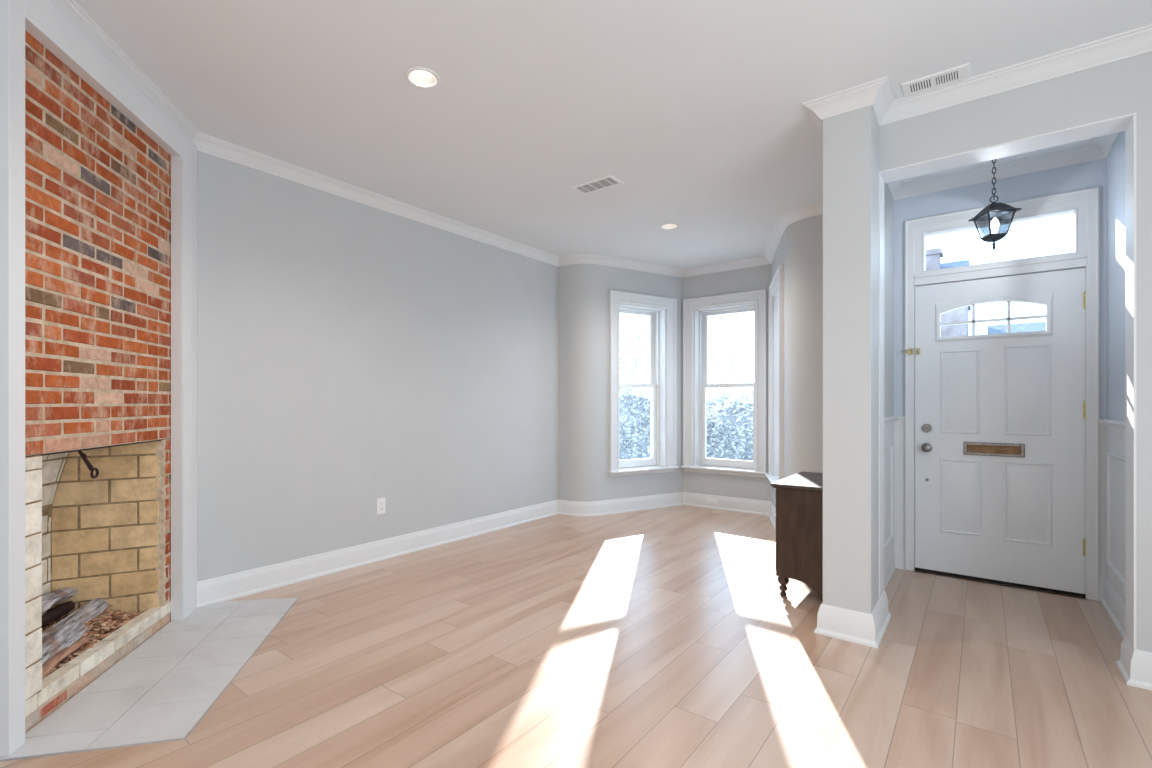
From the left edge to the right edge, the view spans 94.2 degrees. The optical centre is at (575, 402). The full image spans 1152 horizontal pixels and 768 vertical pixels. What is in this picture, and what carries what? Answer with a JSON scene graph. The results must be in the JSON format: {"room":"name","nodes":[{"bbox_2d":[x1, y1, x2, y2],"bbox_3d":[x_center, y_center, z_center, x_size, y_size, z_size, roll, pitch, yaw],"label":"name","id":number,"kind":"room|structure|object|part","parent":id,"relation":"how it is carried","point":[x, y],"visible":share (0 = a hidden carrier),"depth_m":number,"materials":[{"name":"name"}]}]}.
{"room":"living room","nodes":[
{"label":"living room","id":0,"kind":"room"},
{"bbox_2d":[197,151,557,581],"bbox_3d":[-1.270,-0.180,4.563,0.200,2.760,3.707,0,0,37],"label":"wall","id":1,"kind":"structure","parent":0,"point":[351,355],"depth_m":3.88,"materials":[{"name":"grey paint"}]},
{"bbox_2d":[197,500,558,606],"bbox_3d":[-1.212,1.125,4.451,0.027,0.151,3.414,0,0,37],"label":"baseboard","id":2,"kind":"structure","parent":1,"relation":"attached to","point":[224,588],"depth_m":3.89,"materials":[{"name":"white paint"}]},
{"bbox_2d":[377,497,385,514],"bbox_3d":[-1.491,0.789,4.099,0.008,0.122,0.074,0,0,37],"label":"wall outlet","id":3,"kind":"object","parent":1,"relation":"attached to","point":[381,502],"visible":1,"depth_m":4.09,"materials":[{"name":"white plastic"}]},
{"bbox_2d":[49,0,822,277],"bbox_3d":[-0.250,-1.521,4.063,5.697,0.078,2.861,0,0,-34],"label":"trim","id":4,"kind":"structure","parent":1,"relation":"attached to","point":[207,144],"depth_m":3.87,"materials":[{"name":"white paint"}]},
{"bbox_2d":[0,505,1151,767],"bbox_3d":[-0.211,1.260,1.334,5.850,0.120,10.270,0,0,37],"label":"floor","id":5,"kind":"structure","parent":0,"point":[666,637],"depth_m":2.37,"materials":[{"name":"brown wood"}]},
{"bbox_2d":[0,0,196,756],"bbox_3d":[-2.322,-0.145,2.416,0.547,2.690,1.370,0,0,-13],"label":"fireplace","id":6,"kind":"object","parent":5,"relation":"on","point":[98,186],"visible":1,"depth_m":2.33,"materials":[{"name":"red brick"}]},
{"bbox_2d":[41,624,49,631],"bbox_3d":[-2.420,1.076,2.332,0.097,0.075,0.436,0,0,-17],"label":"log","id":7,"kind":"object","parent":6,"relation":"in","point":[42,627],"visible":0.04,"depth_m":2.48,"materials":[{"name":"brown wood"}]},
{"bbox_2d":[41,601,75,626],"bbox_3d":[-2.474,0.996,2.513,0.083,0.076,0.298,0,0,-16],"label":"log","id":8,"kind":"object","parent":7,"relation":"on","point":[60,610],"visible":0.6,"depth_m":2.55,"materials":[{"name":"wood"}]},
{"bbox_2d":[41,587,77,614],"bbox_3d":[-2.496,0.939,2.544,0.090,0.074,0.333,0,0,-19],"label":"log","id":9,"kind":"object","parent":8,"relation":"on","point":[49,599],"visible":0.69,"depth_m":2.55,"materials":[{"name":"grey wood"}]},
{"bbox_2d":[41,619,87,664],"bbox_3d":[-2.213,1.039,2.229,0.119,0.138,0.417,0,0,-14],"label":"log","id":10,"kind":"object","parent":6,"relation":"in","point":[67,634],"visible":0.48,"depth_m":2.29,"materials":[{"name":"grey wood"}]},
{"bbox_2d":[42,635,89,679],"bbox_3d":[-2.158,1.074,2.228,0.052,0.065,0.381,0,0,-14],"label":"log","id":11,"kind":"object","parent":6,"relation":"in","point":[55,659],"visible":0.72,"depth_m":2.23,"materials":[{"name":"brown wood"}]},
{"bbox_2d":[42,598,109,639],"bbox_3d":[-2.368,1.042,2.497,0.125,0.098,0.731,0,0,-15],"label":"log","id":12,"kind":"object","parent":6,"relation":"in","point":[90,610],"visible":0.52,"depth_m":2.57,"materials":[{"name":"grey wood"}]},
{"bbox_3d":[-2.122,0.259,2.328,0.023,0.152,0.142,0,0,-14],"label":"damper handle","id":13,"kind":"part","parent":6,"relation":"part of","materials":[{"name":"metal"}]},
{"bbox_2d":[42,604,140,678],"bbox_3d":[-2.333,1.069,2.357,0.380,0.081,0.811,0,0,-13],"label":"chips","id":14,"kind":"object","parent":6,"relation":"on","point":[104,621],"visible":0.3,"depth_m":2.56,"materials":[{"name":"brown wood"}]},
{"bbox_2d":[0,598,297,761],"bbox_3d":[-1.832,1.196,2.542,0.575,0.008,1.428,0,0,-13],"label":"tile hearth","id":15,"kind":"object","parent":5,"relation":"on","point":[162,689],"visible":0.92,"depth_m":2.26,"materials":[{"name":"white tile"}]},
{"bbox_2d":[771,471,822,601],"bbox_3d":[1.569,0.849,3.498,0.393,0.702,0.726,0,0,37],"label":"dresser","id":16,"kind":"object","parent":5,"relation":"on","point":[799,496],"visible":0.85,"depth_m":3.25,"materials":[{"name":"brown wood"}]},
{"bbox_3d":[1.579,0.522,3.490,0.364,0.012,0.698,0,0,37],"label":"moulding","id":17,"kind":"part","parent":16,"relation":"part of","materials":[{"name":"brown wood"}]},
{"bbox_2d":[558,264,597,501],"bbox_3d":[-0.030,-0.180,5.865,0.601,2.760,0.267,0,0,37],"label":"wall","id":18,"kind":"structure","parent":0,"point":[577,283],"depth_m":5.70,"materials":[{"name":"grey paint"}]},
{"bbox_2d":[74,0,1151,268],"bbox_3d":[-0.202,-1.710,1.346,5.850,0.300,10.300,0,0,37],"label":"ceiling","id":19,"kind":"structure","parent":0,"point":[695,106],"depth_m":2.62,"materials":[{"name":"white paint"}]},
{"bbox_2d":[405,67,440,88],"bbox_3d":[-0.735,-1.593,2.566,0.166,0.078,0.166,0,0,37],"label":"recessed light","id":20,"kind":"object","parent":19,"relation":"in","point":[420,77],"visible":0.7,"depth_m":2.60,"materials":[{"name":"white plastic"}]},
{"bbox_2d":[571,175,623,194],"bbox_3d":[0.152,-1.556,3.827,0.345,0.008,0.170,0,0,37],"label":"ceiling vent","id":21,"kind":"object","parent":19,"relation":"in","point":[608,181],"visible":1,"depth_m":3.82,"materials":[{"name":"white plastic"}]},
{"bbox_2d":[660,223,678,229],"bbox_3d":[0.824,-1.593,4.715,0.166,0.078,0.166,0,0,37],"label":"recessed light","id":22,"kind":"object","parent":19,"relation":"in","point":[667,226],"visible":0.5,"depth_m":4.76,"materials":[{"name":"white plastic"}]},
{"bbox_2d":[901,63,969,96],"bbox_3d":[1.738,-1.556,2.587,0.270,0.008,0.133,0,0,37],"label":"ceiling vent","id":23,"kind":"object","parent":19,"relation":"in","point":[962,72],"visible":1,"depth_m":2.58,"materials":[{"name":"white plastic"}]},
{"bbox_2d":[968,159,1021,249],"bbox_3d":[2.445,-1.226,3.129,0.181,0.667,0.181,0,0,8],"label":"pendant lantern","id":24,"kind":"object","parent":19,"relation":"hanging from","point":[1001,215],"visible":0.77,"depth_m":3.12,"materials":[{"name":"black metal"}]},
{"bbox_3d":[2.392,-1.037,3.136,0.028,0.118,0.133,0,0,8],"label":"glass pane","id":25,"kind":"part","parent":24,"relation":"part of","materials":[{"name":"clear glass"}]},
{"bbox_3d":[2.445,-1.359,3.129,0.017,0.348,0.017,0,0,-8],"label":"chain","id":26,"kind":"part","parent":24,"relation":"part of","materials":[{"name":"black metal"}]},
{"bbox_3d":[2.445,-1.037,3.129,0.147,0.130,0.147,0,0,8],"label":"post frame","id":27,"kind":"part","parent":24,"relation":"part of","materials":[{"name":"black metal"}]},
{"bbox_3d":[2.448,-1.030,3.126,0.042,0.109,0.042,0,0,37],"label":"bulb","id":28,"kind":"part","parent":24,"relation":"part of","materials":[{"name":"white glass"}]},
{"bbox_3d":[2.497,-1.037,3.121,0.028,0.118,0.133,0,0,8],"label":"glass pane","id":29,"kind":"part","parent":24,"relation":"part of","materials":[{"name":"clear glass"}]},
{"bbox_2d":[598,265,682,500],"bbox_3d":[0.762,-0.180,6.185,1.366,2.760,0.270,0,0,-30],"label":"wall","id":30,"kind":"structure","parent":0,"point":[609,278],"depth_m":5.94,"materials":[{"name":"grey paint"}]},
{"bbox_2d":[608,290,678,476],"bbox_3d":[0.696,-0.206,6.123,0.944,2.017,0.370,0,0,-30],"label":"window","id":31,"kind":"structure","parent":30,"relation":"in","point":[661,311],"depth_m":6.19,"materials":[{"name":"white paint"}]},
{"bbox_3d":[0.648,-0.631,6.205,0.632,0.893,0.038,0,0,-30],"label":"sash","id":32,"kind":"part","parent":31,"relation":"part of","materials":[{"name":"white plastic"}]},
{"bbox_3d":[0.675,0.253,6.158,0.632,0.955,0.038,0,0,-30],"label":"sash","id":33,"kind":"part","parent":31,"relation":"part of","materials":[{"name":"white plastic"}]},
{"bbox_2d":[558,492,775,529],"bbox_3d":[1.395,1.125,5.402,3.030,0.151,1.307,0,0,37],"label":"baseboard","id":34,"kind":"structure","parent":30,"relation":"attached to","point":[614,506],"depth_m":5.89,"materials":[{"name":"white paint"}]},
{"bbox_2d":[683,264,770,500],"bbox_3d":[1.753,-0.180,6.120,1.385,2.760,0.270,0,0,37],"label":"wall","id":35,"kind":"structure","parent":0,"point":[757,277],"depth_m":5.96,"materials":[{"name":"grey paint"}]},
{"bbox_2d":[681,289,768,477],"bbox_3d":[1.732,-0.206,6.111,0.994,2.017,0.370,0,0,37],"label":"window","id":36,"kind":"structure","parent":35,"relation":"in","point":[696,311],"depth_m":6.21,"materials":[{"name":"white paint"}]},
{"bbox_3d":[1.756,0.253,6.143,0.682,0.955,0.038,0,0,37],"label":"sash","id":37,"kind":"part","parent":36,"relation":"part of","materials":[{"name":"white plastic"}]},
{"bbox_3d":[1.788,-0.631,6.186,0.682,0.893,0.038,0,0,37],"label":"sash","id":38,"kind":"part","parent":36,"relation":"part of","materials":[{"name":"white plastic"}]},
{"bbox_2d":[771,229,785,508],"bbox_3d":[2.085,-0.180,5.181,0.270,2.760,1.367,0,0,14],"label":"wall","id":39,"kind":"structure","parent":0,"point":[780,255],"depth_m":4.62,"materials":[{"name":"grey paint"}]},
{"bbox_2d":[765,264,783,488],"bbox_3d":[2.043,-0.206,5.100,0.370,2.017,0.944,0,0,14],"label":"window","id":40,"kind":"structure","parent":39,"relation":"in","point":[776,287],"depth_m":5.43,"materials":[{"name":"white paint"}]},
{"bbox_2d":[823,106,878,613],"bbox_3d":[1.506,-0.180,2.899,0.225,2.760,0.420,0,0,37],"label":"wall column","id":41,"kind":"structure","parent":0,"point":[850,139],"depth_m":2.74,"materials":[{"name":"grey paint"}]},
{"bbox_2d":[814,591,890,647],"bbox_3d":[1.506,1.125,2.899,0.293,0.149,0.488,0,0,37],"label":"baseboard","id":42,"kind":"structure","parent":41,"relation":"attached to","point":[858,627],"depth_m":2.72,"materials":[{"name":"white paint"}]},
{"bbox_2d":[884,183,893,416],"bbox_3d":[1.967,-0.180,3.547,0.125,2.760,1.170,0,0,37],"label":"wall partition","id":43,"kind":"structure","parent":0,"point":[888,200],"depth_m":3.70,"materials":[{"name":"grey paint"}]},
{"bbox_2d":[884,547,904,589],"bbox_3d":[2.021,1.125,3.456,0.072,0.151,1.090,0,0,37],"label":"baseboard","id":44,"kind":"structure","parent":43,"relation":"attached to","point":[896,559],"depth_m":3.84,"materials":[{"name":"white paint"}]},
{"bbox_2d":[786,158,1105,476],"bbox_3d":[2.570,-0.180,3.892,2.051,2.760,0.267,0,0,37],"label":"wall","id":45,"kind":"structure","parent":0,"point":[804,237],"depth_m":4.20,"materials":[{"name":"grey paint"}]},
{"bbox_2d":[902,187,1098,600],"bbox_3d":[2.809,-0.056,3.612,1.024,2.512,0.248,0,0,37],"label":"door","id":46,"kind":"structure","parent":45,"relation":"in","point":[1002,429],"depth_m":3.52,"materials":[{"name":"white paint"}]},
{"bbox_3d":[2.465,0.316,3.764,0.066,0.066,0.072,0,0,37],"label":"knob","id":47,"kind":"part","parent":46,"relation":"part of","materials":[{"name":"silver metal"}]},
{"bbox_3d":[2.635,-0.077,3.674,0.220,0.575,0.008,0,0,37],"label":"panel","id":48,"kind":"part","parent":46,"relation":"part of","materials":[{"name":"white paint"}]},
{"bbox_3d":[2.638,0.642,3.672,0.228,0.515,0.008,0,0,37],"label":"panel","id":49,"kind":"part","parent":46,"relation":"part of","materials":[{"name":"white paint"}]},
{"bbox_3d":[2.782,-0.567,3.587,0.619,0.277,0.058,0,0,37],"label":"lite frame","id":50,"kind":"part","parent":46,"relation":"part of","materials":[{"name":"white paint"}]},
{"bbox_3d":[2.793,-1.086,3.577,0.896,0.338,0.064,0,0,37],"label":"transom frame","id":51,"kind":"part","parent":46,"relation":"part of","materials":[{"name":"white paint"}]},
{"bbox_3d":[2.919,-0.084,3.459,0.232,0.588,0.008,0,0,37],"label":"panel","id":52,"kind":"part","parent":46,"relation":"part of","materials":[{"name":"white paint"}]},
{"bbox_3d":[2.919,0.646,3.459,0.241,0.528,0.008,0,0,37],"label":"panel","id":53,"kind":"part","parent":46,"relation":"part of","materials":[{"name":"white paint"}]},
{"bbox_2d":[879,52,1151,651],"bbox_3d":[2.585,-0.180,2.240,2.290,2.760,0.165,0,0,37],"label":"wall","id":54,"kind":"structure","parent":0,"point":[1121,87],"depth_m":2.35,"materials":[{"name":"grey paint"}]},
{"bbox_2d":[802,24,1151,137],"bbox_3d":[2.640,-1.521,2.673,2.465,0.078,1.590,0,0,37],"label":"trim","id":55,"kind":"structure","parent":54,"relation":"attached to","point":[877,94],"depth_m":2.57,"materials":[{"name":"white paint"}]},
{"bbox_2d":[886,132,1118,199],"bbox_3d":[2.437,-1.521,3.141,1.115,0.078,1.090,0,0,37],"label":"trim","id":56,"kind":"structure","parent":54,"relation":"attached to","point":[1099,148],"depth_m":3.48,"materials":[{"name":"white paint"}]},
{"bbox_2d":[884,422,1124,602],"bbox_3d":[2.437,0.662,3.141,1.115,1.075,1.090,0,0,37],"label":"trim","id":57,"kind":"structure","parent":54,"relation":"attached to","point":[1111,440],"depth_m":3.24,"materials":[{"name":"white paint"}]},
{"bbox_2d":[884,416,1124,429],"bbox_3d":[2.437,0.116,3.141,1.115,0.044,1.090,0,0,37],"label":"trim","id":58,"kind":"structure","parent":54,"relation":"attached to","point":[1120,424],"depth_m":3.21,"materials":[{"name":"white paint"}]},
{"bbox_2d":[879,113,1135,649],"bbox_3d":[2.058,-0.020,2.642,0.967,2.440,0.168,0,0,37],"label":"trim","id":59,"kind":"structure","parent":54,"relation":"attached to","point":[1127,123],"depth_m":2.42,"materials":[{"name":"white paint"}]},
{"bbox_2d":[1116,637,1151,689],"bbox_3d":[2.904,1.125,1.998,1.229,0.149,0.233,0,0,37],"label":"baseboard","id":60,"kind":"object","parent":54,"relation":"attached to","point":[1135,666],"visible":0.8,"depth_m":2.27,"materials":[{"name":"white paint"}]},
{"bbox_2d":[1106,131,1124,420],"bbox_3d":[2.953,-0.180,2.799,0.120,2.760,1.170,0,0,37],"label":"wall","id":61,"kind":"structure","parent":0,"point":[1115,160],"depth_m":3.00,"materials":[{"name":"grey paint"}]},
{"bbox_2d":[1099,576,1124,638],"bbox_3d":[2.867,1.125,2.814,0.034,0.151,1.090,0,0,37],"label":"baseboard","id":62,"kind":"structure","parent":61,"relation":"attached to","point":[1110,599],"depth_m":3.00,"materials":[{"name":"white paint"}]},
{"label":"outside","id":63,"kind":"structure","parent":0,"visible":0},
{"bbox_3d":[18.611,1.860,32.795,70.000,0.120,65.250,0,0,37],"label":"ground","id":64,"kind":"structure","parent":63,"visible":0},
{"bbox_2d":[620,314,648,394],"bbox_3d":[2.636,-1.732,29.648,5.256,7.073,3.512,0,0,37],"label":"bare tree","id":65,"kind":"object","parent":64,"relation":"on","point":[634,316],"visible":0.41,"depth_m":29.50,"materials":[{"name":"grey plant"}]},
{"bbox_2d":[620,387,752,460],"bbox_3d":[1.931,0.626,12.972,9.515,2.432,1.600,0,0,37],"label":"hedge","id":66,"kind":"object","parent":64,"relation":"on","point":[729,429],"visible":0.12,"depth_m":11.89,"materials":[{"name":"grey plant"}]},
{"bbox_2d":[926,248,970,336],"bbox_3d":[12.464,-1.975,21.925,5.910,7.550,6.160,0,0,37],"label":"brick house","id":67,"kind":"structure","parent":64,"relation":"on","point":[933,256],"depth_m":19.50,"materials":[{"name":"brick"}]},
{"bbox_2d":[987,321,1045,333],"bbox_3d":[19.409,-0.650,19.166,7.410,4.900,6.160,0,0,37],"label":"house","id":68,"kind":"structure","parent":64,"relation":"on","point":[1033,326],"depth_m":20.23,"materials":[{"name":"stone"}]}
]}

